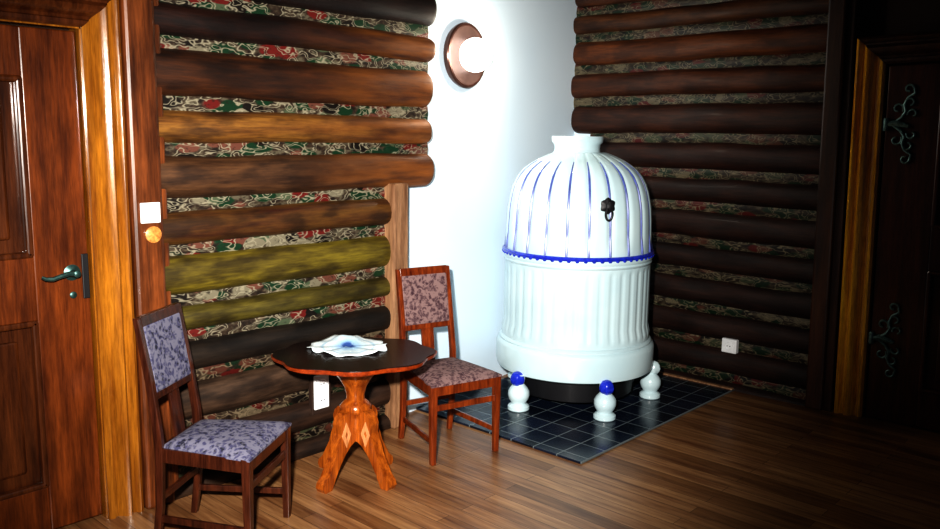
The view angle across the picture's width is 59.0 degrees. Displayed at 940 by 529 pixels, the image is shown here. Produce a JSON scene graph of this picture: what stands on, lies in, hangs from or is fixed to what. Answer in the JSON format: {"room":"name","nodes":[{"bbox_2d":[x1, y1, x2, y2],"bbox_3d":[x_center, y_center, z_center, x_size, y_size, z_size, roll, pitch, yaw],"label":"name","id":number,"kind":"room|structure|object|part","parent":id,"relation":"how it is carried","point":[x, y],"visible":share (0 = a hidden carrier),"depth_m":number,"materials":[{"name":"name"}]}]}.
{"room":"traditional dwelling","nodes":[
{"label":"traditional dwelling","id":0,"kind":"room"},
{"bbox_2d":[4,0,436,500],"bbox_3d":[-2.008,-0.260,2.986,0.499,2.824,4.885,9,12,42],"label":"wall","id":1,"kind":"structure","parent":0,"point":[284,125],"depth_m":3.90,"materials":[{"name":"brown wood"}]},
{"bbox_2d":[0,0,143,528],"bbox_3d":[-1.814,0.052,2.994,0.144,2.127,1.168,9,12,42],"label":"door","id":2,"kind":"structure","parent":1,"relation":"in","point":[70,443],"depth_m":3.23,"materials":[{"name":"brown wood"}]},
{"bbox_3d":[-1.824,-0.337,2.946,0.048,0.678,0.470,9,12,42],"label":"panel","id":3,"kind":"part","parent":2,"relation":"part of","materials":[{"name":"brown wood"}]},
{"bbox_3d":[-1.837,0.572,3.087,0.048,0.678,0.470,9,12,42],"label":"panel","id":4,"kind":"part","parent":2,"relation":"part of","materials":[{"name":"brown wood"}]},
{"bbox_3d":[-1.771,-0.924,2.815,0.064,0.142,1.168,9,12,42],"label":"casing","id":5,"kind":"part","parent":2,"relation":"part of","materials":[{"name":"brown wood"}]},
{"bbox_3d":[-1.578,0.040,3.209,0.062,0.064,0.163,9,12,42],"label":"handle","id":6,"kind":"part","parent":2,"relation":"part of","materials":[{"name":"green metal"}]},
{"bbox_3d":[-1.566,0.121,3.278,0.007,0.028,0.028,9,12,42],"label":"keyhole plate","id":7,"kind":"part","parent":2,"relation":"part of","materials":[{"name":"green metal"}]},
{"bbox_3d":[-1.532,0.046,3.307,0.010,0.180,0.026,9,12,42],"label":"lock plate","id":8,"kind":"part","parent":2,"relation":"part of","materials":[{"name":"black metal"}]},
{"bbox_3d":[-1.437,0.003,3.342,0.064,2.127,0.142,9,12,42],"label":"casing","id":9,"kind":"part","parent":2,"relation":"part of","materials":[{"name":"brown wood"}]},
{"bbox_2d":[119,0,178,508],"bbox_3d":[-1.360,-0.327,3.438,0.175,2.750,0.165,9,12,42],"label":"post","id":10,"kind":"object","parent":1,"relation":"attached to","point":[140,37],"visible":0.56,"depth_m":3.36,"materials":[{"name":"red wood"}]},
{"bbox_2d":[140,202,160,223],"bbox_3d":[-1.300,-0.210,3.379,0.015,0.084,0.084,9,12,42],"label":"light switch","id":11,"kind":"object","parent":10,"relation":"attached to","point":[149,212],"visible":1,"depth_m":3.37,"materials":[{"name":"white plastic"}]},
{"bbox_2d":[145,226,161,242],"bbox_3d":[-1.297,-0.122,3.401,0.018,0.068,0.068,9,12,42],"label":"rosette","id":12,"kind":"object","parent":10,"relation":"attached to","point":[153,234],"visible":1,"depth_m":3.39,"materials":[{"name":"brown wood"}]},
{"bbox_2d":[309,375,330,414],"bbox_3d":[-0.763,0.639,4.144,0.049,0.200,0.131,9,12,42],"label":"wall socket","id":13,"kind":"object","parent":1,"relation":"attached to","point":[320,385],"visible":0.93,"depth_m":4.13,"materials":[{"name":"white plastic"}]},
{"bbox_3d":[-0.743,0.634,4.147,0.014,0.176,0.090,9,12,42],"label":"plate","id":14,"kind":"part","parent":13,"relation":"part of","materials":[{"name":"white plastic"}]},
{"bbox_2d":[317,378,326,389],"bbox_3d":[-0.736,0.594,4.135,0.005,0.060,0.060,9,12,42],"label":"outlet","id":15,"kind":"object","parent":13,"relation":"attached to","point":[321,382],"depth_m":4.13,"materials":[{"name":"white plastic"}]},
{"bbox_2d":[317,394,326,405],"bbox_3d":[-0.737,0.677,4.147,0.005,0.060,0.060,9,12,42],"label":"outlet","id":16,"kind":"object","parent":13,"relation":"attached to","point":[321,398],"depth_m":4.14,"materials":[{"name":"white plastic"}]},
{"bbox_2d":[384,183,407,428],"bbox_3d":[-0.438,0.225,4.543,0.182,1.345,0.110,9,12,42],"label":"post","id":17,"kind":"object","parent":1,"relation":"attached to","point":[396,194],"visible":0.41,"depth_m":4.44,"materials":[{"name":"brown wood"}]},
{"bbox_2d":[57,374,939,528],"bbox_3d":[0.675,1.331,2.171,6.400,0.080,7.000,9,12,42],"label":"floor","id":18,"kind":"structure","parent":0,"point":[737,460],"depth_m":3.90,"materials":[{"name":"brown wood"}]},
{"bbox_2d":[132,303,291,528],"bbox_3d":[-1.010,0.633,3.287,0.475,0.910,0.410,2,9,9],"label":"dining chair","id":19,"kind":"object","parent":18,"relation":"on","point":[236,446],"visible":1,"depth_m":3.21,"materials":[{"name":"brown wood"}]},
{"bbox_3d":[-1.218,0.650,3.173,0.100,0.905,0.030,2,9,9],"label":"leg","id":20,"kind":"part","parent":19,"relation":"part of","materials":[{"name":"brown wood"}]},
{"bbox_3d":[-1.223,0.198,3.256,0.032,0.045,0.284,2,9,9],"label":"rail","id":21,"kind":"part","parent":19,"relation":"part of","materials":[{"name":"brown wood"}]},
{"bbox_3d":[-1.201,0.343,3.275,0.069,0.264,0.276,2,9,9],"label":"panel","id":22,"kind":"part","parent":19,"relation":"part of","materials":[{"name":"purple fabric"}]},
{"bbox_3d":[-1.181,0.482,3.293,0.025,0.034,0.280,2,9,9],"label":"rail","id":23,"kind":"part","parent":19,"relation":"part of","materials":[{"name":"brown wood"}]},
{"bbox_3d":[-1.169,0.606,3.462,0.100,0.905,0.030,2,9,9],"label":"leg","id":24,"kind":"part","parent":19,"relation":"part of","materials":[{"name":"brown wood"}]},
{"bbox_3d":[-0.980,0.713,3.294,0.394,0.055,0.396,2,9,9],"label":"seat rail","id":25,"kind":"part","parent":19,"relation":"part of","materials":[{"name":"purple fabric"}]},
{"bbox_3d":[-0.967,0.670,3.285,0.386,0.044,0.410,2,9,9],"label":"seat","id":26,"kind":"part","parent":19,"relation":"part of","materials":[{"name":"purple fabric"}]},
{"bbox_3d":[-0.831,0.920,3.110,0.036,0.403,0.036,2,9,9],"label":"leg","id":27,"kind":"part","parent":19,"relation":"part of","materials":[{"name":"brown wood"}]},
{"bbox_3d":[-0.769,0.864,3.470,0.036,0.403,0.036,2,9,9],"label":"leg","id":28,"kind":"part","parent":19,"relation":"part of","materials":[{"name":"brown wood"}]},
{"bbox_2d":[271,337,436,493],"bbox_3d":[-0.535,0.704,3.882,0.761,0.600,0.629,-1,9,-8],"label":"pedestal table","id":29,"kind":"object","parent":18,"relation":"on","point":[355,418],"visible":0.94,"depth_m":3.79,"materials":[{"name":"brown wood"}]},
{"bbox_3d":[-0.636,0.819,3.964,0.212,0.345,0.052,7,11,36],"label":"leg","id":30,"kind":"part","parent":29,"relation":"part of","materials":[{"name":"orange wood"}]},
{"bbox_3d":[-0.610,0.846,3.790,0.052,0.345,0.212,7,11,36],"label":"leg","id":31,"kind":"part","parent":29,"relation":"part of","materials":[{"name":"orange wood"}]},
{"bbox_2d":[307,334,386,356],"bbox_3d":[-0.574,0.371,3.926,0.381,0.039,0.354,9,12,42],"label":"doily","id":32,"kind":"object","parent":29,"relation":"on","point":[336,345],"visible":1,"depth_m":3.92,"materials":[{"name":"white fabric"}]},
{"bbox_3d":[-0.434,0.845,3.816,0.212,0.345,0.052,7,11,36],"label":"leg","id":33,"kind":"part","parent":29,"relation":"part of","materials":[{"name":"orange wood"}]},
{"bbox_3d":[-0.460,0.817,3.990,0.052,0.345,0.212,7,11,36],"label":"leg","id":34,"kind":"part","parent":29,"relation":"part of","materials":[{"name":"orange wood"}]},
{"bbox_2d":[395,265,501,465],"bbox_3d":[-0.137,0.491,4.279,0.410,0.910,0.475,-5,10,-32],"label":"dining chair","id":35,"kind":"object","parent":18,"relation":"on","point":[424,295],"visible":0.91,"depth_m":4.32,"materials":[{"name":"brown wood"}]},
{"bbox_3d":[-0.362,0.478,4.356,0.030,0.905,0.100,-5,10,-32],"label":"leg","id":36,"kind":"part","parent":35,"relation":"part of","materials":[{"name":"brown wood"}]},
{"bbox_3d":[-0.250,0.034,4.397,0.284,0.045,0.032,-5,10,-32],"label":"rail","id":37,"kind":"part","parent":35,"relation":"part of","materials":[{"name":"brown wood"}]},
{"bbox_3d":[-0.239,0.181,4.400,0.276,0.264,0.069,-5,10,-32],"label":"panel","id":38,"kind":"part","parent":35,"relation":"part of","materials":[{"name":"pink fabric"}]},
{"bbox_3d":[-0.229,0.322,4.402,0.280,0.034,0.025,-5,10,-32],"label":"rail","id":39,"kind":"part","parent":35,"relation":"part of","materials":[{"name":"brown wood"}]},
{"bbox_3d":[-0.180,0.784,4.039,0.036,0.403,0.036,-5,10,-32],"label":"leg","id":40,"kind":"part","parent":35,"relation":"part of","materials":[{"name":"brown wood"}]},
{"bbox_3d":[-0.121,0.574,4.264,0.396,0.055,0.394,-5,10,-32],"label":"seat rail","id":41,"kind":"part","parent":35,"relation":"part of","materials":[{"name":"brown wood"}]},
{"bbox_3d":[-0.112,0.457,4.513,0.030,0.905,0.100,-5,10,-32],"label":"leg","id":42,"kind":"part","parent":35,"relation":"part of","materials":[{"name":"brown wood"}]},
{"bbox_3d":[-0.114,0.532,4.248,0.410,0.044,0.386,-5,10,-32],"label":"seat","id":43,"kind":"part","parent":35,"relation":"part of","materials":[{"name":"pink fabric"}]},
{"bbox_3d":[0.132,0.758,4.235,0.036,0.403,0.036,-5,10,-32],"label":"leg","id":44,"kind":"part","parent":35,"relation":"part of","materials":[{"name":"brown wood"}]},
{"bbox_2d":[416,374,733,463],"bbox_3d":[0.686,0.824,5.122,1.200,0.012,1.710,9,12,42],"label":"hearth","id":45,"kind":"object","parent":18,"relation":"on","point":[566,430],"visible":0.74,"depth_m":4.75,"materials":[{"name":"tile"}]},
{"bbox_2d":[496,136,660,421],"bbox_3d":[0.681,0.020,5.081,1.019,1.590,1.036,2,9,7],"label":"stove","id":46,"kind":"object","parent":45,"relation":"on","point":[577,249],"visible":1,"depth_m":4.70,"materials":[{"name":"white ceramic"}]},
{"bbox_3d":[0.653,-0.053,5.055,0.904,0.058,0.904,2,9,7],"label":"cornice","id":47,"kind":"part","parent":46,"relation":"part of","materials":[{"name":"ceramic"}]},
{"bbox_3d":[0.768,-0.303,4.583,0.085,0.134,0.046,-1,9,-14],"label":"damper knob","id":48,"kind":"part","parent":46,"relation":"part of","materials":[{"name":"black metal"}]},
{"bbox_2d":[408,0,589,412],"bbox_3d":[0.088,-0.613,5.404,0.475,2.750,2.160,9,12,42],"label":"wall","id":49,"kind":"structure","parent":0,"point":[484,134],"depth_m":5.21,"materials":[{"name":"white paint"}]},
{"bbox_2d":[443,22,491,87],"bbox_3d":[0.028,-1.216,4.819,0.206,0.376,0.376,7,11,36],"label":"wall lamp","id":50,"kind":"object","parent":49,"relation":"attached to","point":[466,54],"visible":1,"depth_m":4.76,"materials":[{"name":"brown metal"}]},
{"bbox_3d":[-0.028,-1.223,4.859,0.036,0.336,0.336,7,11,36],"label":"lamp shade","id":51,"kind":"part","parent":50,"relation":"part of","materials":[{"name":"orange metal"}]},
{"bbox_3d":[0.032,-1.215,4.816,0.195,0.196,0.196,7,11,36],"label":"glass globe","id":52,"kind":"part","parent":50,"relation":"part of","materials":[{"name":"white glass"}]},
{"bbox_2d":[571,0,939,413],"bbox_3d":[3.040,-0.386,4.183,6.000,2.885,0.409,9,12,42],"label":"wall","id":53,"kind":"structure","parent":0,"point":[717,105],"depth_m":5.26,"materials":[{"name":"brown wood"}]},
{"bbox_2d":[658,371,733,389],"bbox_3d":[1.239,0.734,5.724,1.210,0.022,0.035,9,12,42],"label":"trim","id":54,"kind":"structure","parent":53,"relation":"attached to","point":[660,372],"depth_m":5.48,"materials":[{"name":"brown wood"}]},
{"bbox_2d":[721,337,738,353],"bbox_3d":[1.668,0.520,5.325,0.100,0.092,0.047,9,12,42],"label":"wall socket","id":55,"kind":"object","parent":53,"relation":"attached to","point":[729,345],"visible":1,"depth_m":5.30,"materials":[{"name":"white plastic"}]},
{"bbox_2d":[724,342,732,349],"bbox_3d":[1.654,0.522,5.310,0.056,0.056,0.005,9,12,42],"label":"outlet","id":56,"kind":"object","parent":55,"relation":"attached to","point":[727,345],"depth_m":5.31,"materials":[{"name":"white plastic"}]},
{"bbox_2d":[805,0,863,410],"bbox_3d":[2.143,-0.497,4.849,0.195,2.751,0.200,9,12,42],"label":"post","id":57,"kind":"object","parent":53,"relation":"attached to","point":[845,17],"visible":0.85,"depth_m":4.80,"materials":[{"name":"brown wood"}]},
{"bbox_2d":[834,31,939,431],"bbox_3d":[2.631,-0.136,4.415,1.208,2.184,0.097,7,11,42],"label":"door","id":58,"kind":"structure","parent":53,"relation":"in","point":[903,387],"depth_m":4.64,"materials":[{"name":"orange wood"}]},
{"bbox_3d":[2.236,-0.185,4.761,0.154,2.184,0.077,7,11,42],"label":"casing","id":59,"kind":"part","parent":58,"relation":"part of","materials":[{"name":"orange wood"}]},
{"bbox_3d":[2.623,-1.140,4.265,1.208,0.154,0.077,7,11,42],"label":"casing","id":60,"kind":"part","parent":58,"relation":"part of","materials":[{"name":"brown wood"}]},
{"bbox_3d":[2.652,0.389,4.497,0.358,0.688,0.048,7,11,42],"label":"panel","id":61,"kind":"part","parent":58,"relation":"part of","materials":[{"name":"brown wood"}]},
{"bbox_3d":[2.652,-0.536,4.366,0.358,0.718,0.048,7,11,42],"label":"panel","id":62,"kind":"part","parent":58,"relation":"part of","materials":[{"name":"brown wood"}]}
]}

